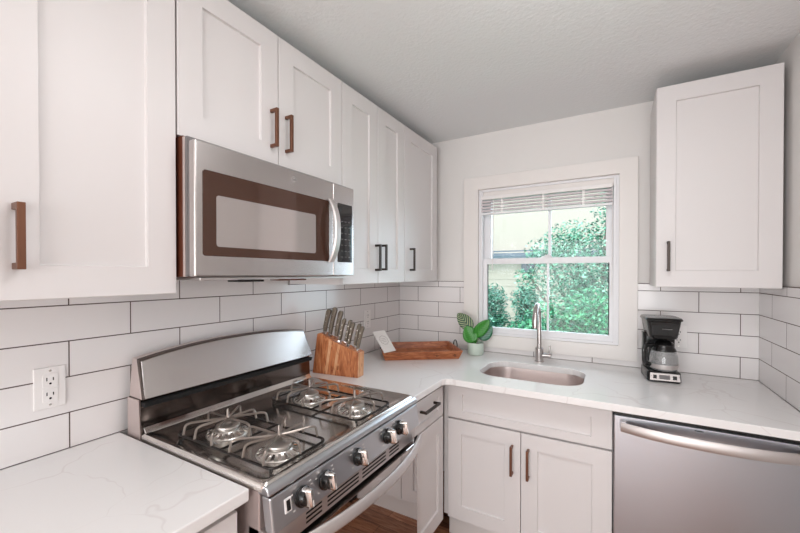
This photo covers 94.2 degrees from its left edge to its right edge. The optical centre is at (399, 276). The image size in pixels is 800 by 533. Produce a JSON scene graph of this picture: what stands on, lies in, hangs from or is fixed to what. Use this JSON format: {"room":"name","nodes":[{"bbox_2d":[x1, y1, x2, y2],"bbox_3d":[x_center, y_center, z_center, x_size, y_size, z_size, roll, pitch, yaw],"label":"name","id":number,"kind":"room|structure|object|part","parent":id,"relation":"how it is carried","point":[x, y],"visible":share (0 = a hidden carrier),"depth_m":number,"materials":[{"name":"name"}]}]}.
{"room":"kitchen","nodes":[
{"label":"kitchen","id":0,"kind":"room"},
{"bbox_2d":[0,280,399,469],"bbox_3d":[-1.457,0.225,0.355,0.150,2.270,5.840,0,1,30],"label":"wall","id":1,"kind":"structure","parent":0,"point":[97,339],"depth_m":1.17,"materials":[{"name":"white tile"}]},
{"bbox_2d":[33,364,65,411],"bbox_3d":[-0.974,0.308,1.034,0.007,0.114,0.068,0,1,30],"label":"wall outlet","id":2,"kind":"object","parent":1,"relation":"attached to","point":[49,383],"visible":1,"depth_m":1.03,"materials":[{"name":"white plastic"}]},
{"bbox_2d":[42,373,57,387],"bbox_3d":[-0.972,0.287,1.033,0.002,0.037,0.033,0,1,30],"label":"socket","id":3,"kind":"object","parent":2,"relation":"attached to","point":[49,380],"depth_m":1.03,"materials":[{"name":"white plastic"}]},
{"bbox_2d":[42,387,57,402],"bbox_3d":[-0.972,0.328,1.033,0.002,0.037,0.033,0,1,30],"label":"socket","id":4,"kind":"object","parent":2,"relation":"attached to","point":[49,394],"depth_m":1.03,"materials":[{"name":"white plastic"}]},
{"bbox_2d":[0,0,175,301],"bbox_3d":[-0.912,-0.401,0.782,0.359,0.900,0.703,0,1,30],"label":"upper cabinet","id":5,"kind":"object","parent":1,"relation":"attached to","point":[88,124],"visible":1,"depth_m":0.85,"materials":[{"name":"white paint"}]},
{"bbox_3d":[-0.753,-0.081,0.734,0.034,0.132,0.013,0,1,30],"label":"handle","id":6,"kind":"part","parent":5,"relation":"part of","materials":[{"name":"brown metal"}]},
{"bbox_2d":[175,0,341,184],"bbox_3d":[-0.557,-0.624,1.393,0.359,0.465,0.708,0,1,30],"label":"upper cabinet","id":7,"kind":"object","parent":1,"relation":"attached to","point":[240,87],"visible":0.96,"depth_m":1.23,"materials":[{"name":"white paint"}]},
{"bbox_3d":[-0.529,-0.622,1.172,0.020,0.462,0.351,0,1,30],"label":"door","id":8,"kind":"part","parent":7,"relation":"part of","materials":[{"name":"white paint"}]},
{"bbox_2d":[176,135,353,281],"bbox_3d":[-0.522,-0.188,1.370,0.441,0.403,0.692,0,1,30],"label":"microwave","id":9,"kind":"object","parent":7,"relation":"attached to","point":[240,217],"visible":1,"depth_m":1.14,"materials":[{"name":"silver metal"}]},
{"bbox_3d":[-0.252,-0.179,1.436,0.041,0.245,0.031,0,1,30],"label":"door handle","id":10,"kind":"part","parent":9,"relation":"part of","materials":[{"name":"silver metal"}]},
{"bbox_3d":[-0.226,-0.178,1.530,0.002,0.238,0.092,0,1,30],"label":"control glass","id":11,"kind":"part","parent":9,"relation":"part of","materials":[{"name":"black glass"}]},
{"bbox_3d":[-0.433,-0.514,1.284,0.034,0.132,0.011,0,1,30],"label":"handle","id":12,"kind":"part","parent":7,"relation":"part of","materials":[{"name":"brown metal"}]},
{"bbox_3d":[-0.400,-0.515,1.342,0.034,0.132,0.011,0,1,30],"label":"handle","id":13,"kind":"part","parent":7,"relation":"part of","materials":[{"name":"brown metal"}]},
{"bbox_3d":[-0.351,-0.625,1.478,0.020,0.462,0.352,0,1,30],"label":"door","id":14,"kind":"part","parent":7,"relation":"part of","materials":[{"name":"white paint"}]},
{"bbox_2d":[290,81,403,284],"bbox_3d":[-0.240,-0.414,1.943,0.359,0.894,0.553,0,1,30],"label":"upper cabinet","id":15,"kind":"object","parent":1,"relation":"attached to","point":[372,139],"visible":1,"depth_m":1.83,"materials":[{"name":"white paint"}]},
{"bbox_3d":[-0.190,-0.412,1.758,0.020,0.891,0.280,0,1,30],"label":"door","id":16,"kind":"part","parent":15,"relation":"part of","materials":[{"name":"white paint"}]},
{"bbox_3d":[-0.108,-0.095,1.850,0.034,0.132,0.011,0,1,30],"label":"handle","id":17,"kind":"part","parent":15,"relation":"part of","materials":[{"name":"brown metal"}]},
{"bbox_3d":[-0.080,-0.099,1.898,0.034,0.132,0.011,0,1,30],"label":"handle","id":18,"kind":"part","parent":15,"relation":"part of","materials":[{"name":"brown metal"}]},
{"bbox_3d":[-0.052,-0.415,1.998,0.020,0.891,0.268,0,1,30],"label":"door","id":19,"kind":"part","parent":15,"relation":"part of","materials":[{"name":"white paint"}]},
{"bbox_2d":[364,310,370,327],"bbox_3d":[-0.206,0.267,2.360,0.007,0.114,0.068,0,1,30],"label":"wall outlet","id":20,"kind":"object","parent":1,"relation":"attached to","point":[367,313],"visible":0.95,"depth_m":2.35,"materials":[{"name":"white plastic"}]},
{"bbox_2d":[404,125,436,281],"bbox_3d":[0.011,-0.418,2.377,0.359,0.894,0.443,0,1,30],"label":"upper cabinet","id":21,"kind":"object","parent":1,"relation":"attached to","point":[420,156],"visible":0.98,"depth_m":2.29,"materials":[{"name":"white paint"}]},
{"bbox_3d":[0.074,-0.101,2.163,0.034,0.132,0.011,0,1,30],"label":"handle","id":22,"kind":"part","parent":21,"relation":"part of","materials":[{"name":"brown metal"}]},
{"bbox_2d":[228,0,799,143],"bbox_3d":[-0.029,-0.963,-0.482,3.450,0.120,5.840,0,1,30],"label":"ceiling","id":23,"kind":"structure","parent":0,"point":[446,70],"depth_m":1.50,"materials":[{"name":"white paint"}]},
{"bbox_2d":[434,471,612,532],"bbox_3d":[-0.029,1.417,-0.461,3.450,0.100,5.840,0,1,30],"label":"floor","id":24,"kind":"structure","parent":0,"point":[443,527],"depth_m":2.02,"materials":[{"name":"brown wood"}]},
{"bbox_2d":[197,510,236,532],"bbox_3d":[-0.793,0.948,0.734,0.586,0.817,0.649,0,1,30],"label":"base cabinet","id":25,"kind":"object","parent":24,"relation":"on","point":[227,523],"visible":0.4,"depth_m":0.84,"materials":[{"name":"white paint"}]},
{"bbox_2d":[0,432,248,532],"bbox_3d":[-0.795,0.512,0.730,0.621,0.030,0.688,0,1,30],"label":"countertop","id":26,"kind":"structure","parent":25,"relation":"on","point":[119,482],"depth_m":0.85,"materials":[{"name":"white stone"}]},
{"bbox_2d":[127,329,421,532],"bbox_3d":[-0.361,0.791,1.316,0.729,1.118,0.740,0,1,30],"label":"gas stove","id":27,"kind":"object","parent":24,"relation":"on","point":[362,478],"depth_m":1.21,"materials":[{"name":"grey metal"}]},
{"bbox_3d":[-0.597,0.457,1.136,0.120,0.040,0.007,0,1,-26],"label":"arm","id":28,"kind":"part","parent":27,"relation":"part of","materials":[{"name":"silver metal"}]},
{"bbox_3d":[-0.572,0.457,1.121,0.007,0.040,0.100,0,1,37],"label":"arm","id":29,"kind":"part","parent":27,"relation":"part of","materials":[{"name":"silver metal"}]},
{"bbox_3d":[-0.587,0.456,1.192,0.102,0.040,0.007,0,1,30],"label":"arm","id":30,"kind":"part","parent":27,"relation":"part of","materials":[{"name":"silver metal"}]},
{"bbox_3d":[-0.534,0.457,1.100,0.007,0.040,0.121,0,0,-5],"label":"arm","id":31,"kind":"part","parent":27,"relation":"part of","materials":[{"name":"silver metal"}]},
{"bbox_3d":[-0.622,0.305,1.462,0.055,0.134,0.724,0,1,30],"label":"guard panel","id":32,"kind":"part","parent":27,"relation":"part of","materials":[{"name":"silver metal"}]},
{"bbox_3d":[-0.545,0.456,1.227,0.007,0.040,0.118,0,0,-5],"label":"arm","id":33,"kind":"part","parent":27,"relation":"part of","materials":[{"name":"silver metal"}]},
{"bbox_3d":[-0.489,0.456,1.135,0.108,0.040,0.007,0,1,30],"label":"arm","id":34,"kind":"part","parent":27,"relation":"part of","materials":[{"name":"silver metal"}]},
{"bbox_3d":[-0.507,0.456,1.206,0.007,0.040,0.097,0,1,37],"label":"arm","id":35,"kind":"part","parent":27,"relation":"part of","materials":[{"name":"silver metal"}]},
{"bbox_3d":[-0.482,0.456,1.190,0.119,0.040,0.007,0,1,-24],"label":"arm","id":36,"kind":"part","parent":27,"relation":"part of","materials":[{"name":"silver metal"}]},
{"bbox_3d":[-0.447,0.450,1.109,0.430,0.074,0.205,0,1,30],"label":"burner grate","id":37,"kind":"part","parent":27,"relation":"part of","materials":[{"name":"metal"}]},
{"bbox_3d":[-0.403,0.458,1.020,0.129,0.040,0.007,0,1,-15],"label":"arm","id":38,"kind":"part","parent":27,"relation":"part of","materials":[{"name":"silver metal"}]},
{"bbox_3d":[-0.378,0.458,1.004,0.098,0.040,0.007,0,1,-39],"label":"arm","id":39,"kind":"part","parent":27,"relation":"part of","materials":[{"name":"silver metal"}]},
{"bbox_3d":[-0.397,0.457,1.072,0.129,0.040,0.007,0,1,30],"label":"arm","id":40,"kind":"part","parent":27,"relation":"part of","materials":[{"name":"silver metal"}]},
{"bbox_3d":[-0.341,0.458,0.983,0.007,0.040,0.102,0,0,4],"label":"arm","id":41,"kind":"part","parent":27,"relation":"part of","materials":[{"name":"silver metal"}]},
{"bbox_2d":[141,377,411,492],"bbox_3d":[-0.371,0.480,1.319,0.557,0.046,0.740,0,1,30],"label":"cooktop","id":42,"kind":"object","parent":27,"relation":"in","point":[160,432],"depth_m":1.18,"materials":[{"name":"silver metal"}]},
{"bbox_3d":[-0.351,0.457,1.110,0.007,0.040,0.138,0,1,-11],"label":"arm","id":43,"kind":"part","parent":27,"relation":"part of","materials":[{"name":"silver metal"}]},
{"bbox_2d":[284,496,291,513],"bbox_3d":[-0.269,0.548,0.893,0.007,0.033,0.021,0,1,30],"label":"light switch","id":44,"kind":"object","parent":27,"relation":"attached to","point":[287,499],"depth_m":0.89,"materials":[{"name":"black plastic"}]},
{"bbox_3d":[-0.418,0.454,1.445,0.125,0.040,0.007,0,1,-27],"label":"arm","id":45,"kind":"part","parent":27,"relation":"part of","materials":[{"name":"silver metal"}]},
{"bbox_3d":[-0.299,0.458,1.016,0.081,0.040,0.007,0,1,30],"label":"arm","id":46,"kind":"part","parent":27,"relation":"part of","materials":[{"name":"silver metal"}]},
{"bbox_3d":[-0.314,0.457,1.089,0.007,0.040,0.105,0,1,24],"label":"arm","id":47,"kind":"part","parent":27,"relation":"part of","materials":[{"name":"silver metal"}]},
{"bbox_3d":[-0.393,0.454,1.429,0.007,0.040,0.106,0,1,36],"label":"arm","id":48,"kind":"part","parent":27,"relation":"part of","materials":[{"name":"silver metal"}]},
{"bbox_3d":[-0.407,0.453,1.503,0.102,0.040,0.007,0,1,30],"label":"arm","id":49,"kind":"part","parent":27,"relation":"part of","materials":[{"name":"silver metal"}]},
{"bbox_3d":[-0.288,0.457,1.074,0.114,0.040,0.007,0,1,-36],"label":"arm","id":50,"kind":"part","parent":27,"relation":"part of","materials":[{"name":"silver metal"}]},
{"bbox_3d":[-0.237,0.551,0.930,0.028,0.051,0.051,0,1,30],"label":"knob","id":51,"kind":"part","parent":27,"relation":"part of","materials":[{"name":"black plastic"}]},
{"bbox_3d":[-0.356,0.454,1.409,0.007,0.040,0.126,0,0,-3],"label":"arm","id":52,"kind":"part","parent":27,"relation":"part of","materials":[{"name":"silver metal"}]},
{"bbox_3d":[-0.327,0.453,1.517,0.007,0.040,0.096,0,1,37],"label":"arm","id":53,"kind":"part","parent":27,"relation":"part of","materials":[{"name":"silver metal"}]},
{"bbox_3d":[-0.309,0.454,1.447,0.108,0.040,0.007,0,1,30],"label":"arm","id":54,"kind":"part","parent":27,"relation":"part of","materials":[{"name":"silver metal"}]},
{"bbox_3d":[-0.194,0.551,1.004,0.028,0.051,0.051,0,1,30],"label":"knob","id":55,"kind":"part","parent":27,"relation":"part of","materials":[{"name":"black plastic"}]},
{"bbox_3d":[-0.302,0.453,1.501,0.118,0.040,0.007,0,1,-24],"label":"arm","id":56,"kind":"part","parent":27,"relation":"part of","materials":[{"name":"silver metal"}]},
{"bbox_3d":[-0.268,0.447,1.417,0.430,0.074,0.210,0,1,30],"label":"burner grate","id":57,"kind":"part","parent":27,"relation":"part of","materials":[{"name":"metal"}]},
{"bbox_3d":[-0.228,0.455,1.330,0.126,0.040,0.007,0,1,-19],"label":"arm","id":58,"kind":"part","parent":27,"relation":"part of","materials":[{"name":"silver metal"}]},
{"bbox_3d":[-0.221,0.454,1.384,0.121,0.040,0.007,0,1,30],"label":"arm","id":59,"kind":"part","parent":27,"relation":"part of","materials":[{"name":"silver metal"}]},
{"bbox_3d":[-0.124,0.550,1.175,0.040,0.083,0.730,0,1,30],"label":"control panel","id":60,"kind":"part","parent":27,"relation":"part of","materials":[{"name":"silver metal"}]},
{"bbox_3d":[-0.203,0.455,1.314,0.099,0.040,0.007,0,1,-44],"label":"arm","id":61,"kind":"part","parent":27,"relation":"part of","materials":[{"name":"silver metal"}]},
{"bbox_3d":[-0.166,0.455,1.293,0.007,0.040,0.110,0,0,1],"label":"arm","id":62,"kind":"part","parent":27,"relation":"part of","materials":[{"name":"silver metal"}]},
{"bbox_3d":[-0.120,0.550,1.132,0.028,0.051,0.051,0,1,30],"label":"knob","id":63,"kind":"part","parent":27,"relation":"part of","materials":[{"name":"black plastic"}]},
{"bbox_3d":[-0.129,0.903,1.182,0.042,0.488,0.724,0,1,30],"label":"oven door","id":64,"kind":"part","parent":27,"relation":"part of","materials":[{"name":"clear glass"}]},
{"bbox_3d":[-0.138,0.454,1.401,0.007,0.040,0.106,0,1,29],"label":"arm","id":65,"kind":"part","parent":27,"relation":"part of","materials":[{"name":"black metal"}]},
{"bbox_3d":[-0.074,0.645,1.156,0.072,0.036,0.710,0,1,30],"label":"door handle","id":66,"kind":"part","parent":27,"relation":"part of","materials":[{"name":"silver metal"}]},
{"bbox_3d":[-0.123,0.455,1.327,0.089,0.040,0.007,0,1,30],"label":"arm","id":67,"kind":"part","parent":27,"relation":"part of","materials":[{"name":"silver metal"}]},
{"bbox_3d":[-0.112,0.454,1.386,0.118,0.040,0.007,0,1,-33],"label":"arm","id":68,"kind":"part","parent":27,"relation":"part of","materials":[{"name":"black metal"}]},
{"bbox_3d":[-0.036,0.548,1.278,0.028,0.051,0.051,0,1,30],"label":"knob","id":69,"kind":"part","parent":27,"relation":"part of","materials":[{"name":"black plastic"}]},
{"bbox_3d":[0.005,0.548,1.349,0.028,0.051,0.051,0,1,30],"label":"knob","id":70,"kind":"part","parent":27,"relation":"part of","materials":[{"name":"black plastic"}]},
{"bbox_2d":[412,385,442,532],"bbox_3d":[-0.117,0.938,1.843,0.645,0.817,0.383,0,1,30],"label":"base cabinet","id":71,"kind":"object","parent":24,"relation":"on","point":[430,407],"visible":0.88,"depth_m":1.72,"materials":[{"name":"white paint"}]},
{"bbox_3d":[0.117,0.609,1.689,0.020,0.141,0.353,0,1,30],"label":"drawer","id":72,"kind":"part","parent":71,"relation":"part of","materials":[{"name":"white paint"}]},
{"bbox_3d":[0.138,0.588,1.671,0.034,0.011,0.150,0,1,30],"label":"handle","id":73,"kind":"part","parent":71,"relation":"part of","materials":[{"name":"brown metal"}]},
{"bbox_2d":[444,385,612,532],"bbox_3d":[0.681,0.938,1.940,0.744,0.817,0.645,0,1,30],"label":"base cabinet","id":74,"kind":"object","parent":24,"relation":"on","point":[513,463],"visible":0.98,"depth_m":1.68,"materials":[{"name":"white paint"}]},
{"bbox_3d":[0.398,0.954,1.783,0.353,0.494,0.020,0,1,30],"label":"door","id":75,"kind":"part","parent":74,"relation":"part of","materials":[{"name":"white paint"}]},
{"bbox_3d":[0.506,0.835,1.688,0.011,0.132,0.034,0,1,30],"label":"handle","id":76,"kind":"part","parent":74,"relation":"part of","materials":[{"name":"brown metal"}]},
{"bbox_3d":[0.567,0.837,1.652,0.011,0.132,0.034,0,1,30],"label":"handle","id":77,"kind":"part","parent":74,"relation":"part of","materials":[{"name":"brown metal"}]},
{"bbox_3d":[0.554,0.620,1.690,0.714,0.158,0.020,0,1,30],"label":"drawer","id":78,"kind":"part","parent":74,"relation":"part of","materials":[{"name":"white paint"}]},
{"bbox_2d":[310,349,799,440],"bbox_3d":[0.588,0.503,1.796,1.948,0.030,1.020,0,1,30],"label":"countertop","id":79,"kind":"structure","parent":74,"relation":"on","point":[741,405],"depth_m":1.63,"materials":[{"name":"white stone"}]},
{"bbox_2d":[313,332,363,377],"bbox_3d":[-0.312,0.385,1.863,0.267,0.206,0.059,0,1,23],"label":"knife block","id":80,"kind":"object","parent":79,"relation":"on","point":[331,357],"visible":0.88,"depth_m":1.83,"materials":[{"name":"brown wood"}]},
{"bbox_2d":[323,309,331,334],"bbox_3d":[-0.367,0.226,1.873,0.047,0.128,0.018,0,1,23],"label":"kitchen knife","id":81,"kind":"object","parent":80,"relation":"in","point":[328,311],"visible":1,"depth_m":1.87,"materials":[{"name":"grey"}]},
{"bbox_2d":[328,307,337,336],"bbox_3d":[-0.337,0.228,1.865,0.051,0.152,0.018,0,1,23],"label":"kitchen knife","id":82,"kind":"object","parent":80,"relation":"in","point":[334,310],"visible":1,"depth_m":1.86,"materials":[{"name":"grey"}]},
{"bbox_2d":[334,311,343,339],"bbox_3d":[-0.309,0.243,1.873,0.050,0.146,0.018,0,1,23],"label":"kitchen knife","id":83,"kind":"object","parent":80,"relation":"in","point":[340,313],"visible":0.99,"depth_m":1.87,"materials":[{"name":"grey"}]},
{"bbox_2d":[338,318,345,342],"bbox_3d":[-0.287,0.267,1.842,0.042,0.124,0.018,0,1,23],"label":"kitchen knife","id":84,"kind":"object","parent":80,"relation":"in","point":[343,322],"visible":1,"depth_m":1.84,"materials":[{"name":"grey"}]},
{"bbox_2d":[344,320,351,344],"bbox_3d":[-0.257,0.276,1.847,0.042,0.124,0.018,0,1,23],"label":"kitchen knife","id":85,"kind":"object","parent":80,"relation":"in","point":[349,321],"visible":0.86,"depth_m":1.84,"materials":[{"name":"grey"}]},
{"bbox_2d":[346,322,354,346],"bbox_3d":[-0.240,0.284,1.822,0.042,0.124,0.018,0,1,23],"label":"kitchen knife","id":86,"kind":"object","parent":80,"relation":"in","point":[352,326],"visible":1,"depth_m":1.82,"materials":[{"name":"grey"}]},
{"bbox_2d":[353,324,361,348],"bbox_3d":[-0.210,0.292,1.827,0.042,0.124,0.018,0,1,23],"label":"kitchen knife","id":87,"kind":"object","parent":80,"relation":"in","point":[358,325],"visible":0.83,"depth_m":1.82,"materials":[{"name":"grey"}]},
{"bbox_2d":[356,326,364,351],"bbox_3d":[-0.193,0.301,1.803,0.042,0.124,0.018,0,1,23],"label":"kitchen knife","id":88,"kind":"object","parent":80,"relation":"in","point":[362,328],"visible":1,"depth_m":1.80,"materials":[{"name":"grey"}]},
{"bbox_3d":[-0.191,0.427,1.813,0.005,0.120,0.056,0,1,23],"label":"panel","id":89,"kind":"part","parent":80,"relation":"part of","materials":[{"name":"brown wood"}]},
{"bbox_2d":[380,339,462,360],"bbox_3d":[0.115,0.439,2.317,0.482,0.089,0.328,0,0,-6],"label":"serving tray","id":90,"kind":"object","parent":79,"relation":"on","point":[422,350],"visible":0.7,"depth_m":2.25,"materials":[{"name":"brown wood"}]},
{"bbox_2d":[373,330,395,352],"bbox_3d":[-0.092,0.376,2.163,0.102,0.111,0.092,0,1,45],"label":"greeting card","id":91,"kind":"object","parent":90,"relation":"on","point":[381,337],"visible":1,"depth_m":2.16,"materials":[{"name":"white paper"}]},
{"bbox_2d":[457,313,492,355],"bbox_3d":[0.459,0.357,2.322,0.221,0.253,0.102,0,1,30],"label":"potted plant","id":92,"kind":"object","parent":79,"relation":"on","point":[482,330],"visible":1,"depth_m":2.30,"materials":[{"name":"green plant"}]},
{"bbox_3d":[0.471,0.446,2.317,0.101,0.076,0.101,0,1,30],"label":"pot","id":93,"kind":"part","parent":92,"relation":"part of","materials":[{"name":"grey ceramic"}]},
{"bbox_2d":[483,367,583,385],"bbox_3d":[0.673,0.604,1.903,0.526,0.172,0.383,0,1,30],"label":"sink","id":94,"kind":"object","parent":79,"relation":"in","point":[546,377],"visible":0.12,"depth_m":2.06,"materials":[{"name":"silver metal"}]},
{"bbox_2d":[532,302,551,361],"bbox_3d":[0.783,0.314,2.065,0.091,0.344,0.185,0,1,30],"label":"faucet","id":95,"kind":"object","parent":79,"relation":"on","point":[537,312],"visible":1,"depth_m":2.11,"materials":[{"name":"silver metal"}]},
{"bbox_3d":[0.767,0.276,2.073,0.027,0.268,0.160,0,1,30],"label":"spout","id":96,"kind":"part","parent":95,"relation":"part of","materials":[{"name":"silver metal"}]},
{"bbox_3d":[0.833,0.448,2.114,0.053,0.025,0.025,0,1,30],"label":"lever","id":97,"kind":"part","parent":95,"relation":"part of","materials":[{"name":"silver metal"}]},
{"bbox_2d":[640,314,682,383],"bbox_3d":[1.250,0.339,1.784,0.148,0.299,0.185,0,1,23],"label":"coffee maker","id":98,"kind":"object","parent":79,"relation":"on","point":[656,327],"visible":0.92,"depth_m":1.72,"materials":[{"name":"black plastic"}]},
{"bbox_2d":[642,340,678,371],"bbox_3d":[1.234,0.370,1.766,0.150,0.138,0.127,0,1,30],"label":"coffee carafe","id":99,"kind":"object","parent":98,"relation":"on","point":[663,356],"visible":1,"depth_m":1.73,"materials":[{"name":"clear glass"}]},
{"bbox_3d":[1.173,0.367,1.759,0.068,0.113,0.022,0,1,-11],"label":"carafe handle","id":100,"kind":"part","parent":99,"relation":"part of","materials":[{"name":"black plastic"}]},
{"bbox_3d":[1.250,0.310,1.762,0.084,0.018,0.084,0,1,30],"label":"carafe lid","id":101,"kind":"part","parent":99,"relation":"part of","materials":[{"name":"black plastic"}]},
{"bbox_3d":[1.250,0.196,1.783,0.148,0.015,0.185,0,1,23],"label":"lid","id":102,"kind":"part","parent":98,"relation":"part of","materials":[{"name":"black plastic"}]},
{"bbox_3d":[1.220,0.242,1.710,0.116,0.064,0.016,0,1,23],"label":"head panel","id":103,"kind":"part","parent":98,"relation":"part of","materials":[{"name":"black plastic"}]},
{"bbox_3d":[0.708,0.955,1.603,0.358,0.494,0.020,0,1,30],"label":"door","id":104,"kind":"part","parent":74,"relation":"part of","materials":[{"name":"white paint"}]},
{"bbox_2d":[613,411,799,532],"bbox_3d":[1.243,0.937,1.580,0.586,0.823,0.685,0,1,30],"label":"dishwasher","id":105,"kind":"object","parent":24,"relation":"on","point":[669,476],"visible":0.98,"depth_m":1.35,"materials":[{"name":"silver metal"}]},
{"bbox_3d":[1.086,0.589,1.306,0.535,0.037,0.058,0,1,30],"label":"door handle","id":106,"kind":"part","parent":105,"relation":"part of","materials":[{"name":"silver metal"}]},
{"bbox_2d":[400,101,759,470],"bbox_3d":[0.879,0.208,2.296,1.965,2.270,0.140,0,1,30],"label":"wall","id":107,"kind":"structure","parent":0,"point":[722,324],"depth_m":2.12,"materials":[{"name":"white paint"}]},
{"bbox_2d":[479,175,618,344],"bbox_3d":[0.886,-0.094,2.281,0.789,0.936,0.134,0,1,30],"label":"window","id":108,"kind":"structure","parent":107,"relation":"in","point":[485,222],"depth_m":2.21,"materials":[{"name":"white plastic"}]},
{"bbox_2d":[481,182,612,294],"bbox_3d":[0.846,-0.209,2.223,0.742,0.615,0.036,0,1,30],"label":"window blind","id":109,"kind":"object","parent":108,"relation":"attached to","point":[541,207],"visible":1,"depth_m":2.19,"materials":[{"name":"white plastic"}]},
{"bbox_3d":[0.640,-0.448,2.333,0.028,0.090,0.002,0,1,30],"label":"ladder cord","id":110,"kind":"part","parent":109,"relation":"part of","materials":[{"name":"white fabric"}]},
{"bbox_3d":[0.852,-0.446,2.210,0.028,0.090,0.002,0,1,30],"label":"ladder cord","id":111,"kind":"part","parent":109,"relation":"part of","materials":[{"name":"white fabric"}]},
{"bbox_3d":[0.850,-0.505,2.227,0.741,0.023,0.022,0,1,30],"label":"head rail","id":112,"kind":"part","parent":109,"relation":"part of","materials":[{"name":"white plastic"}]},
{"bbox_3d":[0.849,-0.403,2.227,0.737,0.014,0.024,0,1,30],"label":"rail","id":113,"kind":"part","parent":109,"relation":"part of","materials":[{"name":"white plastic"}]},
{"bbox_3d":[1.038,-0.446,2.102,0.028,0.090,0.002,0,1,30],"label":"ladder cord","id":114,"kind":"part","parent":109,"relation":"part of","materials":[{"name":"white fabric"}]},
{"bbox_3d":[1.158,-0.207,2.029,0.007,0.615,0.007,0,1,30],"label":"lift cord","id":115,"kind":"part","parent":109,"relation":"part of","materials":[{"name":"white fabric"}]},
{"bbox_3d":[0.873,0.122,2.261,0.761,0.478,0.030,0,1,30],"label":"sash","id":116,"kind":"part","parent":108,"relation":"part of","materials":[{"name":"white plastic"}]},
{"bbox_3d":[0.891,-0.315,2.289,0.761,0.466,0.032,0,1,30],"label":"sash","id":117,"kind":"part","parent":108,"relation":"part of","materials":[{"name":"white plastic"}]},
{"bbox_2d":[464,156,638,361],"bbox_3d":[0.848,-0.096,2.224,0.970,1.093,0.026,0,1,30],"label":"trim","id":118,"kind":"structure","parent":107,"relation":"attached to","point":[627,168],"depth_m":2.11,"materials":[{"name":"white paint"}]},
{"bbox_2d":[400,281,758,380],"bbox_3d":[0.846,0.260,2.239,1.949,0.450,0.008,0,1,30],"label":"tile backsplash","id":119,"kind":"structure","parent":107,"relation":"attached to","point":[722,324],"depth_m":1.88,"materials":[{"name":"white tile"}]},
{"bbox_2d":[675,325,686,347],"bbox_3d":[1.423,0.304,1.897,0.068,0.114,0.007,0,1,30],"label":"wall outlet","id":120,"kind":"object","parent":107,"relation":"attached to","point":[681,341],"visible":0.58,"depth_m":1.89,"materials":[{"name":"white plastic"}]},
{"bbox_2d":[675,337,682,343],"bbox_3d":[1.421,0.325,1.895,0.033,0.037,0.002,0,1,30],"label":"socket","id":121,"kind":"object","parent":120,"relation":"attached to","point":[679,340],"depth_m":1.89,"materials":[{"name":"white plastic"}]},
{"bbox_2d":[650,62,783,288],"bbox_3d":[1.407,-0.402,1.696,0.417,0.895,0.359,0,1,30],"label":"upper cabinet","id":122,"kind":"object","parent":107,"relation":"attached to","point":[717,142],"visible":1,"depth_m":1.57,"materials":[{"name":"white paint"}]},
{"bbox_3d":[1.184,-0.090,1.640,0.011,0.132,0.034,0,1,30],"label":"handle","id":123,"kind":"part","parent":122,"relation":"part of","materials":[{"name":"brown metal"}]},
{"bbox_2d":[758,31,799,411],"bbox_3d":[0.904,0.236,-0.954,1.351,2.270,5.740,0,1,30],"label":"wall","id":124,"kind":"structure","parent":0,"point":[779,309],"depth_m":1.47,"materials":[{"name":"white tile"}]},
{"bbox_2d":[758,287,799,410],"bbox_3d":[1.290,0.270,1.053,0.008,0.450,1.600,0,1,30],"label":"tile backsplash","id":125,"kind":"structure","parent":124,"relation":"attached to","point":[779,309],"depth_m":1.51,"materials":[{"name":"white tile"}]},
{"label":"outside","id":126,"kind":"structure","parent":0,"visible":0},
{"bbox_3d":[4.721,1.707,12.888,26.000,0.100,21.700,0,1,30],"label":"lawn","id":127,"kind":"structure","parent":126,"visible":0},
{"bbox_2d":[488,283,510,327],"bbox_3d":[2.194,0.916,8.625,0.798,1.562,0.821,0,1,30],"label":"leafy bush","id":128,"kind":"object","parent":127,"relation":"on","point":[495,319],"visible":0.7,"depth_m":8.48,"materials":[{"name":"green plant"}]},
{"bbox_2d":[510,282,543,328],"bbox_3d":[2.778,0.913,8.063,0.786,1.592,0.783,0,1,-27],"label":"leafy bush","id":129,"kind":"object","parent":127,"relation":"on","point":[524,301],"visible":0.42,"depth_m":7.99,"materials":[{"name":"green plant"}]},
{"bbox_2d":[488,192,607,328],"bbox_3d":[1.874,-1.208,11.737,12.200,5.750,0.900,0,1,30],"label":"neighbor house","id":130,"kind":"structure","parent":127,"relation":"on","point":[512,232],"depth_m":10.73,"materials":[{"name":"beige"}]},
{"bbox_3d":[3.612,-0.323,10.506,0.290,0.340,0.007,0,1,30],"label":"pane","id":131,"kind":"part","parent":130,"relation":"part of","materials":[{"name":"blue glass"}]},
{"bbox_2d":[507,286,607,334],"bbox_3d":[2.316,0.926,5.408,1.780,1.615,0.884,0,1,30],"label":"leafy bush","id":132,"kind":"object","parent":127,"relation":"on","point":[596,323],"visible":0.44,"depth_m":5.20,"materials":[{"name":"green plant"}]},
{"bbox_2d":[514,192,607,332],"bbox_3d":[2.989,0.180,6.061,2.352,3.115,1.243,0,1,30],"label":"leafy tree","id":133,"kind":"object","parent":127,"relation":"on","point":[569,249],"visible":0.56,"depth_m":6.10,"materials":[{"name":"green plant"}]}
]}

